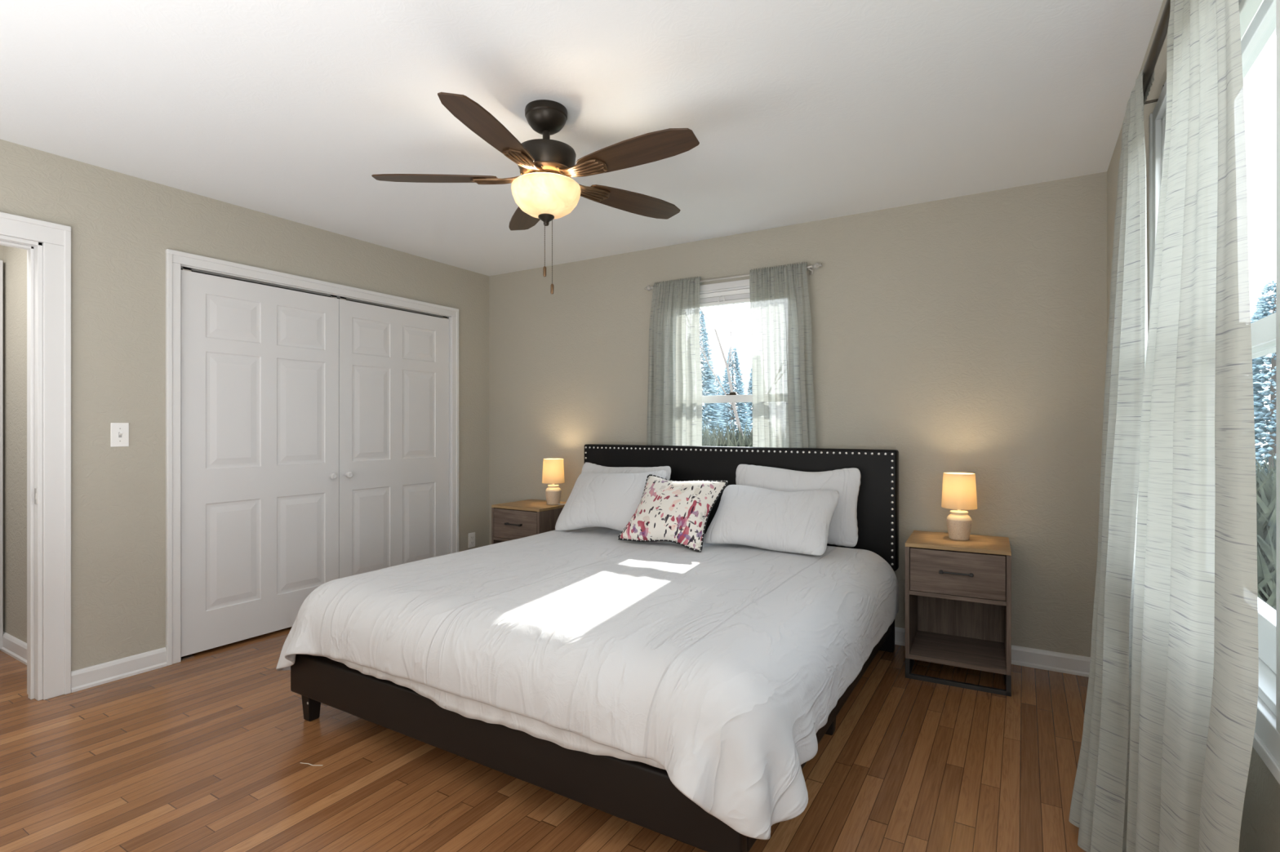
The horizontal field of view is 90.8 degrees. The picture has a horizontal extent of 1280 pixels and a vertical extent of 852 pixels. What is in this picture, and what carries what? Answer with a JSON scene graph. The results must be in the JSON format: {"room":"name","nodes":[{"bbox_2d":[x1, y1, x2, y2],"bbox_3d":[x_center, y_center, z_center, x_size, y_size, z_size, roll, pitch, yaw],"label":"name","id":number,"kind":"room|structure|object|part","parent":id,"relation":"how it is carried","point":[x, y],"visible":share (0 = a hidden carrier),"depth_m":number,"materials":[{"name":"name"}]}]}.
{"room":"bedroom","nodes":[
{"label":"bedroom","id":0,"kind":"room"},
{"bbox_2d":[0,244,4,631],"bbox_3d":[-4.143,-0.004,2.519,0.160,2.440,2.480,0,0,31],"label":"wall","id":1,"kind":"structure","parent":0,"point":[2,247],"depth_m":3.45,"materials":[{"name":"beige paint"}]},
{"bbox_2d":[0,260,3,649],"bbox_3d":[-3.636,0.155,3.082,0.120,2.107,0.768,0,0,31],"label":"door","id":2,"kind":"structure","parent":1,"relation":"in","point":[1,261],"depth_m":3.41,"materials":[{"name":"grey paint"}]},
{"bbox_2d":[4,245,26,643],"bbox_3d":[-3.086,-0.004,3.269,0.985,2.440,0.100,0,0,31],"label":"wall","id":3,"kind":"structure","parent":0,"point":[15,259],"depth_m":3.35,"materials":[{"name":"beige paint"}]},
{"bbox_2d":[0,631,26,665],"bbox_3d":[-3.100,1.171,3.207,0.905,0.092,0.020,0,0,31],"label":"baseboard","id":4,"kind":"structure","parent":3,"relation":"attached to","point":[13,646],"depth_m":3.32,"materials":[{"name":"white paint"}]},
{"bbox_2d":[0,139,488,671],"bbox_3d":[-2.580,-0.004,3.042,0.115,2.440,5.000,0,0,31],"label":"wall","id":5,"kind":"structure","parent":0,"point":[122,226],"depth_m":3.11,"materials":[{"name":"beige paint"}]},
{"bbox_2d":[0,212,71,701],"bbox_3d":[-2.918,0.154,2.485,0.159,2.125,1.002,0,0,31],"label":"trim","id":6,"kind":"structure","parent":5,"relation":"attached to","point":[48,262],"depth_m":2.81,"materials":[{"name":"white paint"}]},
{"bbox_3d":[-2.684,0.311,2.800,0.028,0.070,0.003,0,0,31],"label":"strike plate","id":7,"kind":"part","parent":6,"relation":"part of","materials":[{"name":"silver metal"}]},
{"bbox_2d":[71,647,167,693],"bbox_3d":[-2.502,1.171,3.041,0.020,0.092,0.376,0,0,31],"label":"baseboard","id":8,"kind":"structure","parent":5,"relation":"attached to","point":[114,670],"depth_m":3.02,"materials":[{"name":"white paint"}]},
{"bbox_2d":[110,422,128,447],"bbox_3d":[-2.504,0.043,3.039,0.022,0.116,0.072,0,0,31],"label":"light switch","id":9,"kind":"object","parent":5,"relation":"attached to","point":[119,432],"visible":1,"depth_m":3.04,"materials":[{"name":"white plastic"}]},
{"bbox_2d":[181,266,338,660],"bbox_3d":[-2.149,0.194,3.647,0.075,2.046,0.882,0,0,31],"label":"door","id":10,"kind":"structure","parent":5,"relation":"in","point":[260,363],"depth_m":3.59,"materials":[{"name":"white paint"}]},
{"bbox_3d":[-1.933,0.315,3.969,0.042,0.043,0.043,0,0,31],"label":"knob","id":11,"kind":"part","parent":10,"relation":"part of","materials":[{"name":"white paint"}]},
{"bbox_2d":[165,248,458,666],"bbox_3d":[-1.950,0.159,4.054,0.139,2.115,1.931,0,0,31],"label":"trim","id":12,"kind":"structure","parent":5,"relation":"attached to","point":[175,260],"depth_m":3.26,"materials":[{"name":"white paint"}]},
{"bbox_2d":[181,266,448,318],"bbox_3d":[-1.938,-0.817,4.046,0.038,0.026,1.793,0,0,31],"label":"trim","id":13,"kind":"structure","parent":5,"relation":"attached to","point":[191,269],"depth_m":3.81,"materials":[{"name":"grey"}]},
{"bbox_2d":[338,297,448,578],"bbox_3d":[-1.684,0.194,4.411,0.075,2.046,0.898,0,0,31],"label":"door","id":14,"kind":"structure","parent":5,"relation":"in","point":[393,364],"depth_m":4.36,"materials":[{"name":"white paint"}]},
{"bbox_3d":[-1.876,0.315,4.063,0.042,0.043,0.043,0,0,31],"label":"knob","id":15,"kind":"part","parent":14,"relation":"part of","materials":[{"name":"white paint"}]},
{"bbox_2d":[468,532,475,548],"bbox_3d":[-1.328,0.901,4.981,0.010,0.116,0.072,0,0,31],"label":"power outlet","id":16,"kind":"object","parent":5,"relation":"attached to","point":[471,535],"visible":1,"depth_m":4.97,"materials":[{"name":"white plastic"}]},
{"bbox_2d":[0,626,1088,851],"bbox_3d":[-1.235,1.246,2.247,5.410,0.060,5.240,0,0,31],"label":"floor","id":17,"kind":"structure","parent":0,"point":[205,752],"depth_m":2.18,"materials":[{"name":"brown wood"}]},
{"bbox_2d":[491,499,566,544],"bbox_3d":[-0.771,0.890,4.558,0.442,0.652,0.450,0,0,31],"label":"nightstand","id":18,"kind":"object","parent":17,"relation":"on","point":[510,521],"visible":0.41,"depth_m":4.40,"materials":[{"name":"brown wood"}]},
{"bbox_3d":[-0.944,0.852,4.680,0.019,0.538,0.420,0,0,31],"label":"panel","id":19,"kind":"part","parent":18,"relation":"part of","materials":[{"name":"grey wood"}]},
{"bbox_3d":[-0.766,0.802,4.565,0.404,0.019,0.408,0,0,31],"label":"shelf rail","id":20,"kind":"part","parent":18,"relation":"part of","materials":[{"name":"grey wood"}]},
{"bbox_3d":[-0.880,0.683,4.378,0.142,0.014,0.030,0,0,31],"label":"handle","id":21,"kind":"part","parent":18,"relation":"part of","materials":[{"name":"black metal"}]},
{"bbox_3d":[-0.868,0.689,4.399,0.398,0.202,0.018,0,0,31],"label":"drawer","id":22,"kind":"part","parent":18,"relation":"part of","materials":[{"name":"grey wood"}]},
{"bbox_3d":[-0.763,0.574,4.570,0.442,0.018,0.420,0,0,31],"label":"panel","id":23,"kind":"part","parent":18,"relation":"part of","materials":[{"name":"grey wood"}]},
{"bbox_3d":[-0.583,0.852,4.460,0.019,0.538,0.420,0,0,31],"label":"panel","id":24,"kind":"part","parent":18,"relation":"part of","materials":[{"name":"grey wood"}]},
{"bbox_2d":[542,458,565,505],"bbox_3d":[-0.604,0.400,4.573,0.167,0.328,0.231,0,0,31],"label":"table lamp","id":25,"kind":"object","parent":18,"relation":"on","point":[553,468],"visible":0.98,"depth_m":4.49,"materials":[{"name":"beige ceramic"}]},
{"bbox_3d":[-0.624,0.323,4.544,0.161,0.173,0.161,0,0,31],"label":"lamp shade","id":26,"kind":"part","parent":25,"relation":"part of","materials":[{"name":"beige fabric"}]},
{"bbox_2d":[545,484,561,505],"bbox_3d":[-0.624,0.494,4.544,0.114,0.140,0.114,0,0,31],"label":"lamp base","id":27,"kind":"object","parent":25,"relation":"attached to","point":[553,493],"depth_m":4.50,"materials":[{"name":"beige ceramic"}]},
{"bbox_2d":[290,444,898,851],"bbox_3d":[-0.043,0.672,3.030,2.067,1.088,2.183,0,0,31],"label":"bed","id":28,"kind":"object","parent":17,"relation":"on","point":[642,794],"visible":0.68,"depth_m":2.27,"materials":[{"name":"black leather"}]},
{"bbox_3d":[-1.365,1.151,2.621,0.060,0.130,0.060,0,0,31],"label":"leg","id":29,"kind":"part","parent":28,"relation":"part of","materials":[{"name":"black wood"}]},
{"bbox_3d":[-0.586,1.016,2.112,1.990,0.168,0.050,0,0,31],"label":"foot rail","id":30,"kind":"part","parent":28,"relation":"part of","materials":[{"name":"black leather"}]},
{"bbox_3d":[0.504,0.453,3.929,2.067,0.648,0.078,0,0,31],"label":"headboard","id":31,"kind":"part","parent":28,"relation":"part of","materials":[{"name":"black leather"}]},
{"bbox_3d":[0.790,1.016,2.506,0.050,0.168,2.051,0,0,31],"label":"rail","id":32,"kind":"part","parent":28,"relation":"part of","materials":[{"name":"black leather"}]},
{"bbox_3d":[0.747,1.151,2.503,0.060,0.130,0.060,0,0,31],"label":"leg","id":33,"kind":"part","parent":28,"relation":"part of","materials":[{"name":"black wood"}]},
{"bbox_3d":[1.333,0.987,3.426,0.090,0.460,0.055,0,0,31],"label":"headboard post","id":34,"kind":"part","parent":28,"relation":"part of","materials":[{"name":"black leather"}]},
{"bbox_3d":[-0.048,0.803,2.993,1.928,0.250,2.072,0,0,31],"label":"mattress","id":35,"kind":"object","parent":28,"relation":"on","visible":0},
{"bbox_2d":[309,654,665,769],"bbox_3d":[-0.613,0.846,2.081,1.726,0.199,0.018,0,0,31],"label":"sheet","id":36,"kind":"object","parent":35,"relation":"on","point":[467,708],"visible":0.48,"depth_m":1.97,"materials":[{"name":"white fabric"}]},
{"bbox_2d":[275,527,898,839],"bbox_3d":[-0.106,0.844,2.873,2.212,0.413,2.061,0,0,31],"label":"duvet","id":37,"kind":"object","parent":35,"relation":"on","point":[721,666],"visible":0.91,"depth_m":2.10,"materials":[{"name":"grey fabric"}]},
{"bbox_2d":[555,470,666,531],"bbox_3d":[-0.181,0.453,3.834,0.644,0.365,0.338,0,0,28],"label":"pillow","id":38,"kind":"object","parent":37,"relation":"on","point":[607,500],"visible":0.82,"depth_m":3.76,"materials":[{"name":"white fabric"}]},
{"bbox_2d":[581,462,671,479],"bbox_3d":[-0.133,0.445,4.067,0.678,0.393,0.201,0,0,31],"label":"pillow","id":39,"kind":"object","parent":37,"relation":"on","point":[588,467],"visible":0.23,"depth_m":4.10,"materials":[{"name":"white fabric"}]},
{"bbox_2d":[617,474,727,551],"bbox_3d":[0.179,0.464,3.480,0.532,0.355,0.348,0,0,31],"label":"throw pillow","id":40,"kind":"object","parent":37,"relation":"on","point":[676,512],"visible":1,"depth_m":3.40,"materials":[{"name":"multicoloured fabric"}]},
{"bbox_2d":[704,484,839,555],"bbox_3d":[0.692,0.486,3.337,0.654,0.304,0.329,0,0,31],"label":"pillow","id":41,"kind":"object","parent":37,"relation":"on","point":[788,522],"visible":1,"depth_m":3.25,"materials":[{"name":"white fabric"}]},
{"bbox_2d":[735,464,861,546],"bbox_3d":[0.858,0.434,3.531,0.719,0.417,0.150,0,0,31],"label":"pillow","id":42,"kind":"object","parent":35,"relation":"on","point":[843,528],"visible":0.53,"depth_m":3.41,"materials":[{"name":"white fabric"}]},
{"bbox_2d":[905,530,1011,697],"bbox_3d":[1.567,0.890,3.108,0.442,0.652,0.450,0,0,29],"label":"nightstand","id":43,"kind":"object","parent":17,"relation":"on","point":[958,593],"visible":0.98,"depth_m":3.02,"materials":[{"name":"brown wood"}]},
{"bbox_3d":[1.389,0.852,3.224,0.019,0.538,0.420,0,0,29],"label":"panel","id":44,"kind":"part","parent":43,"relation":"part of","materials":[{"name":"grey wood"}]},
{"bbox_3d":[1.466,0.683,2.925,0.142,0.014,0.030,0,0,29],"label":"handle","id":45,"kind":"part","parent":43,"relation":"part of","materials":[{"name":"black metal"}]},
{"bbox_3d":[1.572,0.802,3.116,0.404,0.019,0.408,0,0,29],"label":"shelf rail","id":46,"kind":"part","parent":43,"relation":"part of","materials":[{"name":"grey wood"}]},
{"bbox_3d":[1.478,0.689,2.946,0.398,0.202,0.018,0,0,29],"label":"drawer","id":47,"kind":"part","parent":43,"relation":"part of","materials":[{"name":"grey wood"}]},
{"bbox_3d":[1.574,1.111,3.120,0.404,0.022,0.416,0,0,29],"label":"panel","id":48,"kind":"part","parent":43,"relation":"part of","materials":[{"name":"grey wood"}]},
{"bbox_3d":[1.575,0.574,3.122,0.442,0.018,0.420,0,0,29],"label":"panel","id":49,"kind":"part","parent":43,"relation":"part of","materials":[{"name":"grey wood"}]},
{"bbox_2d":[941,472,977,540],"bbox_3d":[1.595,0.400,3.152,0.161,0.328,0.161,0,0,31],"label":"table lamp","id":50,"kind":"object","parent":43,"relation":"on","point":[958,489],"visible":1,"depth_m":3.10,"materials":[{"name":"beige ceramic"}]},
{"bbox_3d":[1.595,0.323,3.152,0.161,0.173,0.161,0,0,31],"label":"lamp shade","id":51,"kind":"part","parent":50,"relation":"part of","materials":[{"name":"beige fabric"}]},
{"bbox_2d":[946,510,972,540],"bbox_3d":[1.595,0.494,3.152,0.114,0.140,0.114,0,0,31],"label":"lamp base","id":52,"kind":"object","parent":50,"relation":"attached to","point":[959,522],"depth_m":3.11,"materials":[{"name":"beige ceramic"}]},
{"bbox_3d":[1.672,0.841,3.299,0.404,0.516,0.008,0,0,29],"label":"panel","id":53,"kind":"part","parent":43,"relation":"part of","materials":[{"name":"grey wood"}]},
{"bbox_3d":[1.760,0.852,3.020,0.019,0.538,0.420,0,0,29],"label":"panel","id":54,"kind":"part","parent":43,"relation":"part of","materials":[{"name":"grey wood"}]},
{"bbox_2d":[0,0,1163,275],"bbox_3d":[-1.235,-1.264,2.247,5.410,0.080,5.240,0,0,31],"label":"ceiling","id":55,"kind":"structure","parent":0,"point":[797,111],"depth_m":2.35,"materials":[{"name":"white paint"}]},
{"bbox_2d":[371,92,699,293],"bbox_3d":[-0.331,-0.868,2.410,1.230,0.712,1.269,0,0,31],"label":"ceiling fan","id":56,"kind":"object","parent":55,"relation":"hanging from","point":[545,190],"visible":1,"depth_m":2.34,"materials":[{"name":"brown wood"}]},
{"bbox_3d":[-0.786,-0.955,2.434,0.477,0.006,0.141,0,11,-1],"label":"blade","id":57,"kind":"part","parent":56,"relation":"part of","materials":[{"name":"brown wood"}]},
{"bbox_3d":[-0.485,-0.955,2.038,0.142,0.006,0.477,11,3,17],"label":"blade","id":58,"kind":"part","parent":56,"relation":"part of","materials":[{"name":"brown wood"}]},
{"bbox_3d":[-0.503,-0.955,2.843,0.141,0.006,0.477,-12,4,-19],"label":"blade","id":59,"kind":"part","parent":56,"relation":"part of","materials":[{"name":"brown wood"}]},
{"bbox_3d":[-0.369,-0.701,2.445,0.003,0.169,0.004,0,0,31],"label":"pull chain","id":60,"kind":"part","parent":56,"relation":"part of","materials":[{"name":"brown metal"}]},
{"bbox_3d":[-0.363,-0.874,2.443,0.267,0.122,0.267,0,0,31],"label":"lamp shade","id":61,"kind":"part","parent":56,"relation":"part of","materials":[{"name":"white glass"}]},
{"bbox_3d":[-0.340,-0.683,2.446,0.003,0.264,0.004,0,0,31],"label":"pull chain","id":62,"kind":"part","parent":56,"relation":"part of","materials":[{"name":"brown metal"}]},
{"bbox_3d":[-0.026,-0.955,2.700,0.477,0.006,0.142,0,-11,-37],"label":"blade","id":63,"kind":"part","parent":56,"relation":"part of","materials":[{"name":"brown wood"}]},
{"bbox_3d":[-0.015,-0.955,2.202,0.477,0.006,0.141,0,-11,35],"label":"blade","id":64,"kind":"part","parent":56,"relation":"part of","materials":[{"name":"brown wood"}]},
{"bbox_2d":[488,171,1106,657],"bbox_3d":[0.554,-0.004,4.143,4.325,2.440,0.140,0,0,31],"label":"wall","id":65,"kind":"structure","parent":0,"point":[967,333],"depth_m":3.44,"materials":[{"name":"beige paint"}]},
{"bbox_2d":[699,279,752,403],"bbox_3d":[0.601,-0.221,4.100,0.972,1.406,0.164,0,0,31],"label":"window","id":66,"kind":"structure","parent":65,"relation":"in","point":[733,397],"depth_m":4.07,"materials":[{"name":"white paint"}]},
{"bbox_2d":[699,288,750,307],"bbox_3d":[0.576,-0.828,4.059,0.808,0.083,0.040,0,0,31],"label":"window blind","id":67,"kind":"object","parent":66,"relation":"attached to","point":[743,295],"visible":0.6,"depth_m":4.07,"materials":[{"name":"white plastic"}]},
{"bbox_3d":[0.526,-0.818,4.071,0.050,0.054,0.008,0,0,31],"label":"lift cord","id":68,"kind":"part","parent":67,"relation":"part of","materials":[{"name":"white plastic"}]},
{"bbox_3d":[0.580,-0.856,4.064,0.808,0.028,0.028,0,0,31],"label":"head rail","id":69,"kind":"part","parent":67,"relation":"part of","materials":[{"name":"white plastic"}]},
{"bbox_3d":[0.580,-0.797,4.064,0.808,0.022,0.028,0,0,31],"label":"rail","id":70,"kind":"part","parent":67,"relation":"part of","materials":[{"name":"white plastic"}]},
{"bbox_3d":[0.599,0.098,4.096,0.812,0.597,0.034,0,0,31],"label":"sash","id":71,"kind":"part","parent":66,"relation":"part of","materials":[{"name":"white paint"}]},
{"bbox_2d":[644,262,822,290],"bbox_3d":[0.557,-0.934,4.018,1.210,0.055,0.068,0,0,31],"label":"curtain rod","id":72,"kind":"object","parent":65,"relation":"attached to","point":[816,265],"visible":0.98,"depth_m":3.96,"materials":[{"name":"silver metal"}]},
{"bbox_2d":[646,275,702,446],"bbox_3d":[0.222,-0.310,4.183,0.425,1.333,0.068,0,0,31],"label":"curtain","id":73,"kind":"object","parent":72,"relation":"hanging from","point":[674,395],"visible":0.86,"depth_m":4.18,"materials":[{"name":"fabric"}]},
{"bbox_3d":[0.549,-0.942,4.005,1.080,0.013,0.013,0,0,31],"label":"rod","id":74,"kind":"part","parent":72,"relation":"part of","materials":[{"name":"silver metal"}]},
{"bbox_2d":[749,262,816,448],"bbox_3d":[0.857,-0.310,3.797,0.423,1.334,0.068,0,0,31],"label":"curtain","id":75,"kind":"object","parent":72,"relation":"hanging from","point":[783,384],"visible":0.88,"depth_m":3.80,"materials":[{"name":"fabric"}]},
{"bbox_2d":[894,626,1090,677],"bbox_3d":[0.508,1.171,4.077,4.053,0.092,0.020,0,0,31],"label":"baseboard","id":76,"kind":"structure","parent":65,"relation":"attached to","point":[1068,664],"depth_m":3.15,"materials":[{"name":"white paint"}]},
{"bbox_2d":[1106,0,1279,851],"bbox_3d":[1.005,-0.004,0.860,0.140,2.440,5.000,0,0,31],"label":"wall","id":77,"kind":"structure","parent":0,"point":[1260,832],"depth_m":1.14,"materials":[{"name":"beige paint"}]},
{"bbox_2d":[1142,0,1170,104],"bbox_3d":[1.170,-0.941,1.333,0.071,0.055,1.432,0,0,31],"label":"curtain rod","id":78,"kind":"object","parent":77,"relation":"attached to","point":[1161,33],"visible":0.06,"depth_m":1.57,"materials":[{"name":"brown metal"}]},
{"bbox_2d":[1068,62,1154,851],"bbox_3d":[1.353,0.103,1.823,0.183,2.176,0.566,0,0,31],"label":"curtain","id":79,"kind":"object","parent":78,"relation":"hanging from","point":[1100,797],"visible":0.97,"depth_m":1.74,"materials":[{"name":"fabric"}]},
{"bbox_2d":[1125,0,1258,851],"bbox_3d":[1.017,0.104,1.192,0.118,2.175,0.678,0,0,31],"label":"curtain","id":80,"kind":"object","parent":78,"relation":"hanging from","point":[1195,659],"visible":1,"depth_m":1.08,"materials":[{"name":"fabric"}]},
{"bbox_2d":[1148,0,1279,784],"bbox_3d":[1.286,-0.201,1.344,0.164,1.446,1.152,0,0,31],"label":"window","id":81,"kind":"structure","parent":77,"relation":"in","point":[1264,26],"depth_m":1.13,"materials":[{"name":"white paint"}]},
{"bbox_2d":[1164,0,1263,128],"bbox_3d":[1.249,-0.819,1.367,0.031,0.101,0.988,0,0,31],"label":"window blind","id":82,"kind":"object","parent":81,"relation":"attached to","point":[1248,9],"visible":0.04,"depth_m":1.17,"materials":[{"name":"white plastic"}]},
{"bbox_3d":[1.250,-0.779,1.366,0.028,0.022,0.988,0,0,31],"label":"rail","id":83,"kind":"part","parent":82,"relation":"part of","materials":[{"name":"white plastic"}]},
{"bbox_3d":[1.315,-0.511,1.327,0.034,0.716,0.992,0,0,31],"label":"sash","id":84,"kind":"part","parent":81,"relation":"part of","materials":[{"name":"white paint"}]},
{"bbox_3d":[1.282,0.118,1.347,0.034,0.637,0.992,0,0,31],"label":"sash","id":85,"kind":"part","parent":81,"relation":"part of","materials":[{"name":"white paint"}]},
{"label":"outside","id":86,"kind":"structure","parent":0,"visible":0},
{"bbox_3d":[9.540,2.216,13.225,70.000,0.200,65.000,0,0,31],"label":"ground","id":87,"kind":"structure","parent":86,"visible":0},
{"bbox_2d":[699,309,726,441],"bbox_3d":[1.359,-0.252,14.149,1.862,4.738,1.864,0,0,31],"label":"conifer","id":88,"kind":"object","parent":87,"relation":"on","point":[712,413],"visible":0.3,"depth_m":13.95,"materials":[{"name":"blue plant"}]},
{"bbox_2d":[702,374,735,438],"bbox_3d":[2.738,0.133,22.657,2.546,3.967,2.489,0,0,-40],"label":"conifer","id":89,"kind":"object","parent":87,"relation":"on","point":[717,375],"visible":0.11,"depth_m":22.52,"materials":[{"name":"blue plant"}]},
{"bbox_2d":[699,303,752,435],"bbox_3d":[1.743,-1.549,12.790,4.882,7.356,3.567,0,0,18],"label":"bare tree","id":90,"kind":"object","parent":87,"relation":"on","point":[733,404],"visible":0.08,"depth_m":12.77,"materials":[{"name":"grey plant"}]},
{"bbox_2d":[702,417,752,447],"bbox_3d":[1.285,0.988,8.767,2.428,2.258,1.540,0,0,31],"label":"grass","id":91,"kind":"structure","parent":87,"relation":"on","point":[741,441],"depth_m":8.43,"materials":[{"name":"green plant"}]},
{"bbox_2d":[718,346,751,439],"bbox_3d":[2.550,-0.038,17.473,1.689,4.309,1.734,0,0,-17],"label":"conifer","id":92,"kind":"object","parent":87,"relation":"on","point":[741,409],"visible":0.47,"depth_m":17.32,"materials":[{"name":"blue plant"}]},
{"bbox_2d":[745,364,752,432],"bbox_3d":[3.568,-0.022,19.222,1.570,4.278,1.469,0,0,36],"label":"conifer","id":93,"kind":"object","parent":87,"relation":"on","point":[749,404],"visible":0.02,"depth_m":19.11,"materials":[{"name":"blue plant"}]},
{"bbox_2d":[1250,280,1275,476],"bbox_3d":[8.258,0.117,8.152,1.915,4.000,1.948,0,0,13],"label":"conifer","id":94,"kind":"object","parent":87,"relation":"on","point":[1261,413],"visible":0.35,"depth_m":8.11,"materials":[{"name":"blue plant"}]},
{"bbox_2d":[1255,445,1275,610],"bbox_3d":[4.319,1.095,4.340,1.741,2.051,1.086,0,0,31],"label":"shrub","id":95,"kind":"object","parent":87,"relation":"on","point":[1265,482],"visible":0.12,"depth_m":4.10,"materials":[{"name":"green plant"}]}
]}

